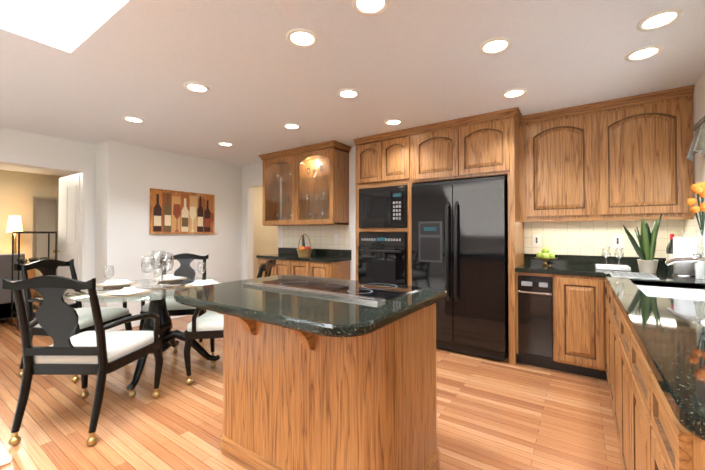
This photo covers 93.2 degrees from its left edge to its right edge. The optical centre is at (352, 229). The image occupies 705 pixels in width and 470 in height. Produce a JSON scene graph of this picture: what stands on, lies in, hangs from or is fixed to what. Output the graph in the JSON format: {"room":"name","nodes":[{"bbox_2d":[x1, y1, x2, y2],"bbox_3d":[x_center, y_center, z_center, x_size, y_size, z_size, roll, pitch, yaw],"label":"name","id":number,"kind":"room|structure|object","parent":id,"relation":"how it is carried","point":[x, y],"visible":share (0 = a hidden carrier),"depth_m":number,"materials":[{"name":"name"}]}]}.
{"room":"kitchen","nodes":[
{"label":"kitchen","id":0,"kind":"room"},
{"bbox_2d":[0,164,76,296],"bbox_3d":[-5.254,0.042,5.012,3.500,2.510,5.840,-1,-1,35],"label":"wall","id":1,"kind":"structure","parent":0,"point":[21,187],"depth_m":6.36,"materials":[{"name":"paint"}]},
{"bbox_2d":[32,197,58,258],"bbox_3d":[-6.096,-0.017,6.625,0.037,1.230,0.380,-1,-1,35],"label":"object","id":2,"kind":"structure","parent":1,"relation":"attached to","point":[45,213],"depth_m":6.59,"materials":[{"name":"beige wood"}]},
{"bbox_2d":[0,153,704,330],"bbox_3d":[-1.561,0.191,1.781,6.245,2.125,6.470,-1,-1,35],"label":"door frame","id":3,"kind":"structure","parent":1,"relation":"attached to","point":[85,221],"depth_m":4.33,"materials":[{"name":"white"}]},
{"bbox_2d":[0,127,99,303],"bbox_3d":[-4.642,0.061,2.709,0.120,2.410,4.440,-1,-1,35],"label":"wall","id":4,"kind":"structure","parent":0,"point":[15,142],"depth_m":4.16,"materials":[{"name":"paint"}]},
{"bbox_2d":[53,173,79,308],"bbox_3d":[-3.906,0.271,4.590,0.780,2.020,0.184,-1,-1,35],"label":"door leaf","id":5,"kind":"structure","parent":4,"relation":"in","point":[68,218],"depth_m":4.55,"materials":[{"name":"white wood"}]},
{"bbox_2d":[100,140,239,315],"bbox_3d":[-2.565,0.092,5.030,0.130,2.410,1.980,-1,-1,35],"label":"wall","id":6,"kind":"structure","parent":0,"point":[126,177],"depth_m":4.60,"materials":[{"name":"paint"}]},
{"bbox_2d":[149,188,214,233],"bbox_3d":[-2.504,-0.246,4.971,0.032,0.625,0.965,-1,-1,35],"label":"art","id":7,"kind":"object","parent":6,"relation":"attached to","point":[176,212],"visible":1,"depth_m":4.92,"materials":[{"name":"fabric"}]},
{"bbox_2d":[253,186,277,278],"bbox_3d":[-1.018,0.059,6.279,2.040,2.510,1.550,-1,-1,35],"label":"wall","id":8,"kind":"structure","parent":0,"point":[265,240],"depth_m":6.67,"materials":[{"name":"paint"}]},
{"bbox_2d":[240,146,355,279],"bbox_3d":[-0.903,0.094,5.185,2.670,2.410,0.120,-1,-1,35],"label":"wall","id":9,"kind":"structure","parent":0,"point":[244,170],"depth_m":4.52,"materials":[{"name":"paint"}]},
{"bbox_2d":[351,228,355,236],"bbox_3d":[0.019,0.039,4.471,0.080,0.120,0.007,-1,-1,35],"label":"light switch","id":10,"kind":"object","parent":9,"relation":"attached to","point":[353,232],"visible":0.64,"depth_m":4.47,"materials":[{"name":"white plastic"}]},
{"bbox_2d":[354,137,381,188],"bbox_3d":[0.373,-0.789,4.304,0.365,0.574,0.637,-1,-1,35],"label":"upper cabinet","id":11,"kind":"object","parent":9,"relation":"attached to","point":[368,152],"depth_m":4.04,"materials":[{"name":"brown wood"}]},
{"bbox_2d":[358,232,407,284],"bbox_3d":[0.471,0.437,4.107,0.640,0.795,0.629,-1,-1,35],"label":"wall oven","id":12,"kind":"object","parent":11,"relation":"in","point":[382,257],"visible":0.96,"depth_m":3.87,"materials":[{"name":"black"}]},
{"bbox_2d":[359,185,407,227],"bbox_3d":[0.491,-0.255,4.145,0.640,0.480,0.559,-1,-1,35],"label":"microwave","id":13,"kind":"object","parent":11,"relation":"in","point":[383,207],"visible":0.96,"depth_m":3.89,"materials":[{"name":"black"}]},
{"bbox_2d":[382,133,411,192],"bbox_3d":[0.676,-0.792,4.095,0.370,0.574,0.637,-1,-1,35],"label":"upper cabinet","id":14,"kind":"object","parent":9,"relation":"attached to","point":[395,146],"depth_m":3.83,"materials":[{"name":"brown wood"}]},
{"bbox_2d":[410,113,521,184],"bbox_3d":[1.263,-0.797,3.691,1.055,0.574,0.637,-1,-1,35],"label":"upper cabinet","id":15,"kind":"object","parent":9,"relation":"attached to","point":[483,147],"depth_m":3.38,"materials":[{"name":"brown wood"}]},
{"bbox_2d":[0,296,622,469],"bbox_3d":[-2.598,1.331,3.822,10.365,0.100,8.920,-1,-1,35],"label":"floor","id":16,"kind":"structure","parent":0,"point":[493,414],"depth_m":2.23,"materials":[{"name":"brown wood"}]},
{"bbox_2d":[0,442,10,466],"bbox_3d":[-3.406,1.235,1.235,1.970,0.022,2.700,-1,-1,35],"label":"rug","id":17,"kind":"object","parent":16,"relation":"on","point":[5,458],"visible":1,"depth_m":1.80,"materials":[{"name":"fabric"}]},
{"bbox_2d":[0,253,24,319],"bbox_3d":[-6.076,0.717,4.628,2.230,1.150,1.850,-1,-1,35],"label":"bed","id":18,"kind":"object","parent":16,"relation":"on","point":[5,272],"visible":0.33,"depth_m":4.58,"materials":[{"name":"grey fabric"}]},
{"bbox_2d":[27,262,34,297],"bbox_3d":[-6.125,0.971,6.086,0.492,0.680,0.440,-1,-1,35],"label":"nightstand","id":19,"kind":"object","parent":16,"relation":"on","point":[31,273],"visible":0.15,"depth_m":6.09,"materials":[{"name":"brown wood"}]},
{"bbox_2d":[6,215,22,253],"bbox_3d":[-6.161,0.190,6.072,0.220,0.879,0.220,-1,-1,35],"label":"lamp","id":20,"kind":"object","parent":19,"relation":"on","point":[14,223],"visible":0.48,"depth_m":6.02,"materials":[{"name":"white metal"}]},
{"bbox_2d":[11,231,56,328],"bbox_3d":[-4.360,0.661,4.565,0.350,1.260,0.390,-1,-1,35],"label":"shelf","id":21,"kind":"object","parent":16,"relation":"on","point":[22,261],"visible":0.42,"depth_m":4.50,"materials":[{"name":"black"}]},
{"bbox_2d":[14,259,131,382],"bbox_3d":[-2.527,0.774,3.072,0.828,0.986,0.796,-1,-1,35],"label":"chair","id":22,"kind":"object","parent":16,"relation":"on","point":[45,267],"visible":0.42,"depth_m":3.01,"materials":[{"name":"black wood"}]},
{"bbox_2d":[2,275,162,445],"bbox_3d":[-1.748,0.763,2.234,0.824,0.986,0.845,-1,-1,35],"label":"chair","id":23,"kind":"object","parent":16,"relation":"on","point":[100,352],"visible":1,"depth_m":1.99,"materials":[{"name":"black wood"}]},
{"bbox_2d":[65,277,230,397],"bbox_3d":[-1.736,0.888,2.967,1.260,0.755,1.260,-1,-1,35],"label":"dining table","id":24,"kind":"object","parent":16,"relation":"on","point":[158,306],"visible":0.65,"depth_m":2.90,"materials":[{"name":"clear glass"}]},
{"bbox_2d":[103,265,113,289],"bbox_3d":[-2.063,0.408,2.822,0.076,0.200,0.074,-1,-1,35],"label":"wine glass","id":25,"kind":"object","parent":24,"relation":"on","point":[105,268],"visible":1,"depth_m":2.82,"materials":[{"name":"clear glass"}]},
{"bbox_2d":[96,279,136,286],"bbox_3d":[-2.134,0.486,3.018,0.310,0.048,0.310,-1,-1,35],"label":"place setting","id":26,"kind":"object","parent":24,"relation":"on","point":[117,283],"visible":1,"depth_m":2.98,"materials":[{"name":"beige ceramic"}]},
{"bbox_2d":[102,287,150,296],"bbox_3d":[-1.738,0.480,2.573,0.310,0.048,0.310,-1,-1,35],"label":"place setting","id":27,"kind":"object","parent":24,"relation":"on","point":[127,291],"visible":1,"depth_m":2.52,"materials":[{"name":"beige"}]},
{"bbox_2d":[141,261,149,282],"bbox_3d":[-2.000,0.413,3.220,0.076,0.200,0.074,-1,-1,35],"label":"wine glass","id":28,"kind":"object","parent":24,"relation":"on","point":[144,269],"visible":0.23,"depth_m":3.21,"materials":[{"name":"clear glass"}]},
{"bbox_2d":[141,250,173,288],"bbox_3d":[-1.726,0.350,2.964,0.268,0.320,0.283,-1,-1,35],"label":"centerpiece","id":29,"kind":"object","parent":24,"relation":"on","point":[162,260],"visible":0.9,"depth_m":2.94,"materials":[{"name":"clear glass"}]},
{"bbox_2d":[154,267,163,292],"bbox_3d":[-1.549,0.406,2.666,0.076,0.200,0.074,-1,-1,35],"label":"wine glass","id":30,"kind":"object","parent":24,"relation":"on","point":[158,278],"visible":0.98,"depth_m":2.67,"materials":[{"name":"clear glass"}]},
{"bbox_2d":[152,275,186,281],"bbox_3d":[-1.843,0.491,3.358,0.310,0.048,0.310,-1,-1,35],"label":"place setting","id":31,"kind":"object","parent":24,"relation":"on","point":[169,278],"visible":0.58,"depth_m":3.31,"materials":[{"name":"beige ceramic"}]},
{"bbox_2d":[197,262,205,277],"bbox_3d":[-1.441,0.413,3.180,0.076,0.200,0.074,-1,-1,35],"label":"wine glass","id":32,"kind":"object","parent":24,"relation":"on","point":[200,270],"visible":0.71,"depth_m":3.17,"materials":[{"name":"clear glass"}]},
{"bbox_2d":[185,279,220,286],"bbox_3d":[-1.337,0.486,2.997,0.310,0.048,0.310,-1,-1,35],"label":"place setting","id":33,"kind":"object","parent":24,"relation":"on","point":[201,282],"visible":0.79,"depth_m":2.97,"materials":[{"name":"beige ceramic"}]},
{"bbox_2d":[139,253,208,346],"bbox_3d":[-1.957,0.783,3.753,0.851,0.986,0.841,-1,-1,35],"label":"chair","id":34,"kind":"object","parent":16,"relation":"on","point":[184,269],"visible":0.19,"depth_m":3.93,"materials":[{"name":"black wood"}]},
{"bbox_2d":[183,259,275,384],"bbox_3d":[-1.083,0.773,3.003,0.850,0.986,0.836,-1,-1,35],"label":"chair","id":35,"kind":"object","parent":16,"relation":"on","point":[209,325],"visible":0.46,"depth_m":2.73,"materials":[{"name":"black"}]},
{"bbox_2d":[256,140,351,279],"bbox_3d":[-0.729,0.089,4.715,1.434,2.407,0.450,-1,-1,35],"label":"hutch","id":36,"kind":"object","parent":16,"relation":"on","point":[328,234],"visible":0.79,"depth_m":4.66,"materials":[{"name":"brown wood"}]},
{"bbox_2d":[272,165,324,219],"bbox_3d":[-0.719,-0.473,4.785,1.194,0.781,0.148,-1,-1,35],"label":"glassware","id":37,"kind":"object","parent":36,"relation":"in","point":[306,195],"depth_m":4.70,"materials":[{"name":"clear glass"}]},
{"bbox_2d":[297,234,312,256],"bbox_3d":[-0.675,0.221,4.694,0.244,0.317,0.244,-1,-1,35],"label":"basket","id":38,"kind":"object","parent":36,"relation":"on","point":[303,251],"visible":1,"depth_m":4.63,"materials":[{"name":"brown wicker"}]},
{"bbox_2d":[174,275,446,469],"bbox_3d":[-0.249,0.785,1.787,1.250,0.938,0.940,-1,-1,35],"label":"kitchen island","id":39,"kind":"object","parent":16,"relation":"on","point":[321,373],"visible":1,"depth_m":1.53,"materials":[{"name":"brown wood"}]},
{"bbox_2d":[411,176,508,360],"bbox_3d":[1.208,0.381,3.640,0.945,1.755,0.723,-1,-1,35],"label":"fridge","id":40,"kind":"object","parent":16,"relation":"on","point":[460,242],"visible":0.92,"depth_m":3.33,"materials":[{"name":"black metal"}]},
{"bbox_2d":[550,273,601,378],"bbox_3d":[2.113,0.837,3.084,0.410,0.870,0.637,-1,-1,35],"label":"base cabinet","id":41,"kind":"object","parent":16,"relation":"on","point":[577,297],"depth_m":2.84,"materials":[{"name":"brown wood"}]},
{"bbox_2d":[518,275,552,360],"bbox_3d":[1.803,0.801,3.243,0.272,0.735,0.534,-1,-1,35],"label":"trash compactor","id":42,"kind":"object","parent":41,"relation":"in","point":[535,316],"visible":0.92,"depth_m":3.03,"materials":[{"name":"black metal"}]},
{"bbox_2d":[514,261,690,276],"bbox_3d":[2.216,0.379,3.017,1.262,0.040,0.642,-1,-1,35],"label":"countertop","id":43,"kind":"structure","parent":41,"relation":"on","point":[525,267],"depth_m":3.00,"materials":[{"name":"black stone"}]},
{"bbox_2d":[534,247,556,265],"bbox_3d":[1.925,0.270,3.320,0.210,0.183,0.210,-1,-1,35],"label":"fruit bowl","id":44,"kind":"object","parent":43,"relation":"on","point":[545,255],"visible":1,"depth_m":3.29,"materials":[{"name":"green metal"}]},
{"bbox_2d":[595,264,630,270],"bbox_3d":[2.333,0.342,2.996,0.240,0.030,0.250,-1,-1,35],"label":"tray","id":45,"kind":"object","parent":43,"relation":"on","point":[612,267],"visible":1,"depth_m":2.93,"materials":[{"name":"white ceramic"}]},
{"bbox_2d":[601,246,610,261],"bbox_3d":[2.309,0.249,3.032,0.070,0.190,0.070,0,-1,20],"label":"wine glass","id":46,"kind":"object","parent":45,"relation":"on","point":[602,246],"depth_m":3.03,"materials":[{"name":"clear glass"}]},
{"bbox_2d":[614,246,623,258],"bbox_3d":[2.360,0.248,2.948,0.070,0.190,0.070,0,-1,20],"label":"wine glass","id":47,"kind":"object","parent":45,"relation":"on","point":[622,255],"depth_m":2.95,"materials":[{"name":"clear glass"}]},
{"bbox_2d":[666,234,673,271],"bbox_3d":[2.671,0.196,2.783,0.075,0.316,0.075,-1,-1,35],"label":"wine bottle","id":48,"kind":"object","parent":43,"relation":"on","point":[669,254],"visible":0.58,"depth_m":2.77,"materials":[{"name":"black glass"}]},
{"bbox_2d":[606,313,613,391],"bbox_3d":[1.955,0.928,2.040,0.592,0.660,0.520,-1,-1,35],"label":"base cabinet","id":49,"kind":"object","parent":16,"relation":"on","point":[609,316],"depth_m":2.38,"materials":[{"name":"brown wood"}]},
{"bbox_2d":[610,325,613,414],"bbox_3d":[1.717,0.923,1.694,0.592,0.660,0.320,-1,-1,35],"label":"base cabinet","id":50,"kind":"object","parent":16,"relation":"on","point":[611,326],"depth_m":2.10,"materials":[{"name":"brown wood"}]},
{"bbox_2d":[602,277,704,379],"bbox_3d":[2.199,0.827,2.396,0.592,0.870,0.480,-1,-1,35],"label":"base cabinet","id":51,"kind":"object","parent":16,"relation":"on","point":[607,301],"depth_m":2.29,"materials":[{"name":"brown wood"}]},
{"bbox_2d":[614,301,704,469],"bbox_3d":[1.226,0.809,0.983,0.592,0.870,1.410,-1,-1,35],"label":"base cabinet","id":52,"kind":"object","parent":16,"relation":"on","point":[649,435],"depth_m":1.07,"materials":[{"name":"brown wood"}]},
{"bbox_2d":[602,273,704,452],"bbox_3d":[1.579,0.358,1.505,0.597,0.040,2.700,-1,-1,35],"label":"countertop","id":53,"kind":"structure","parent":52,"relation":"on","point":[669,332],"depth_m":1.01,"materials":[{"name":"black stone"}]},
{"bbox_2d":[608,271,658,278],"bbox_3d":[2.132,0.347,2.545,0.260,0.007,0.400,-1,-1,35],"label":"dish mat","id":54,"kind":"object","parent":53,"relation":"on","point":[632,275],"visible":1,"depth_m":2.49,"materials":[{"name":"white fabric"}]},
{"bbox_2d":[623,214,662,272],"bbox_3d":[2.359,0.116,2.713,0.263,0.475,0.258,-1,-1,35],"label":"snake plant","id":55,"kind":"object","parent":53,"relation":"on","point":[646,249],"visible":1,"depth_m":2.69,"materials":[{"name":"green plant"}]},
{"bbox_2d":[646,261,704,300],"bbox_3d":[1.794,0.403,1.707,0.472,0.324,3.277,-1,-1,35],"label":"sink","id":56,"kind":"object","parent":53,"relation":"in","point":[693,296],"depth_m":1.93,"materials":[{"name":"white ceramic"}]},
{"bbox_2d":[672,230,696,276],"bbox_3d":[2.533,0.178,2.538,0.150,0.345,0.150,-1,-1,35],"label":"paper towel","id":57,"kind":"object","parent":53,"relation":"on","point":[684,247],"visible":0.94,"depth_m":2.50,"materials":[{"name":"white paper"}]},
{"bbox_2d":[665,257,704,265],"bbox_3d":[1.932,0.248,1.814,0.290,0.187,0.333,-1,-1,35],"label":"faucet","id":58,"kind":"object","parent":53,"relation":"on","point":[674,260],"visible":1,"depth_m":1.92,"materials":[{"name":"silver metal"}]},
{"bbox_2d":[687,182,704,281],"bbox_3d":[2.336,0.015,2.243,0.116,0.663,0.094,-1,-1,35],"label":"flower vase","id":59,"kind":"object","parent":53,"relation":"on","point":[698,188],"visible":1,"depth_m":2.24,"materials":[{"name":"clear glass"}]},
{"bbox_2d":[693,254,704,279],"bbox_3d":[2.438,0.260,2.336,0.072,0.175,0.062,-1,-1,35],"label":"soap dispenser","id":60,"kind":"object","parent":53,"relation":"on","point":[697,273],"visible":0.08,"depth_m":2.32,"materials":[{"name":"white ceramic"}]},
{"bbox_2d":[0,0,704,165],"bbox_3d":[-1.473,-1.705,1.898,6.285,1.100,6.960,-1,-1,35],"label":"ceiling","id":61,"kind":"structure","parent":0,"point":[95,72],"depth_m":2.34,"materials":[{"name":"paint"}]},
{"bbox_2d":[123,116,144,122],"bbox_3d":[-2.257,-1.129,3.438,0.190,0.008,0.190,-1,-1,35],"label":"recessed light","id":62,"kind":"object","parent":61,"relation":"in","point":[133,119],"visible":0.96,"depth_m":3.43,"materials":[{"name":"white glass"}]},
{"bbox_2d":[184,82,209,92],"bbox_3d":[-1.256,-1.139,2.688,0.190,0.008,0.190,-1,-1,35],"label":"recessed light","id":63,"kind":"object","parent":61,"relation":"in","point":[195,87],"visible":1,"depth_m":2.68,"materials":[{"name":"white glass"}]},
{"bbox_2d":[218,142,232,145],"bbox_3d":[-1.668,-1.117,4.380,0.190,0.008,0.190,-1,-1,35],"label":"recessed light","id":64,"kind":"object","parent":61,"relation":"in","point":[225,144],"visible":0.96,"depth_m":4.38,"materials":[{"name":"white"}]},
{"bbox_2d":[283,123,300,128],"bbox_3d":[-0.664,-1.127,3.652,0.190,0.008,0.190,-1,-1,35],"label":"recessed light","id":65,"kind":"object","parent":61,"relation":"in","point":[291,126],"visible":0.96,"depth_m":3.65,"materials":[{"name":"white glass"}]},
{"bbox_2d":[286,28,317,47],"bbox_3d":[-0.303,-1.149,2.008,0.190,0.008,0.190,-1,-1,35],"label":"recessed light","id":66,"kind":"object","parent":61,"relation":"in","point":[302,38],"visible":1,"depth_m":2.00,"materials":[{"name":"white glass"}]},
{"bbox_2d":[337,89,359,98],"bbox_3d":[-0.033,-1.138,2.805,0.190,0.008,0.190,-1,-1,35],"label":"recessed light","id":67,"kind":"object","parent":61,"relation":"in","point":[347,93],"visible":1,"depth_m":2.79,"materials":[{"name":"white glass"}]},
{"bbox_2d":[352,0,388,15],"bbox_3d":[0.092,-1.153,1.700,0.190,0.008,0.190,-1,-1,35],"label":"recessed light","id":68,"kind":"object","parent":61,"relation":"in","point":[369,7],"visible":1,"depth_m":1.73,"materials":[{"name":"white glass"}]},
{"bbox_2d":[384,119,401,124],"bbox_3d":[0.432,-1.128,3.517,0.190,0.008,0.190,-1,-1,35],"label":"recessed light","id":69,"kind":"object","parent":61,"relation":"in","point":[393,122],"visible":0.98,"depth_m":3.51,"materials":[{"name":"white glass"}]},
{"bbox_2d":[479,37,511,54],"bbox_3d":[0.896,-1.147,2.092,0.190,0.008,0.190,-1,-1,35],"label":"recessed light","id":70,"kind":"object","parent":61,"relation":"in","point":[497,45],"visible":1,"depth_m":2.09,"materials":[{"name":"white glass"}]},
{"bbox_2d":[502,88,526,97],"bbox_3d":[1.356,-1.138,2.796,0.190,0.008,0.190,-1,-1,35],"label":"recessed light","id":71,"kind":"object","parent":61,"relation":"in","point":[515,93],"visible":0.98,"depth_m":2.79,"materials":[{"name":"white glass"}]},
{"bbox_2d":[625,45,662,61],"bbox_3d":[1.902,-1.146,2.177,0.190,0.008,0.190,-1,-1,35],"label":"recessed light","id":72,"kind":"object","parent":61,"relation":"in","point":[643,53],"visible":1,"depth_m":2.17,"materials":[{"name":"white glass"}]},
{"bbox_2d":[637,8,683,30],"bbox_3d":[1.691,-1.151,1.837,0.190,0.008,0.190,-1,-1,35],"label":"recessed light","id":73,"kind":"object","parent":61,"relation":"in","point":[660,19],"visible":1,"depth_m":1.83,"materials":[{"name":"white glass"}]},
{"bbox_2d":[693,72,704,214],"bbox_3d":[1.066,0.026,0.127,0.120,2.410,6.960,-1,-1,35],"label":"wall","id":74,"kind":"structure","parent":0,"point":[699,89],"depth_m":2.56,"materials":[{"name":"paint"}]},
{"bbox_2d":[518,105,597,220],"bbox_3d":[2.036,-0.593,3.326,0.630,0.993,0.357,-1,-1,35],"label":"upper cabinet","id":75,"kind":"object","parent":74,"relation":"attached to","point":[586,182],"depth_m":3.16,"materials":[{"name":"brown wood"}]},
{"bbox_2d":[522,253,665,268],"bbox_3d":[2.384,0.312,3.279,1.242,0.100,0.020,-1,-1,35],"label":"backsplash","id":76,"kind":"structure","parent":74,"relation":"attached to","point":[562,258],"depth_m":3.31,"materials":[{"name":"black stone"}]},
{"bbox_2d":[598,89,695,220],"bbox_3d":[2.556,-0.598,2.968,0.632,0.993,0.357,-1,-1,35],"label":"upper cabinet","id":77,"kind":"object","parent":74,"relation":"attached to","point":[645,171],"depth_m":2.81,"materials":[{"name":"brown wood"}]},
{"bbox_2d":[687,116,704,163],"bbox_3d":[2.079,-0.631,1.811,0.103,0.290,1.670,-1,-1,35],"label":"valance","id":78,"kind":"object","parent":74,"relation":"attached to","point":[697,144],"visible":1,"depth_m":2.32,"materials":[{"name":"fabric"}]}
]}

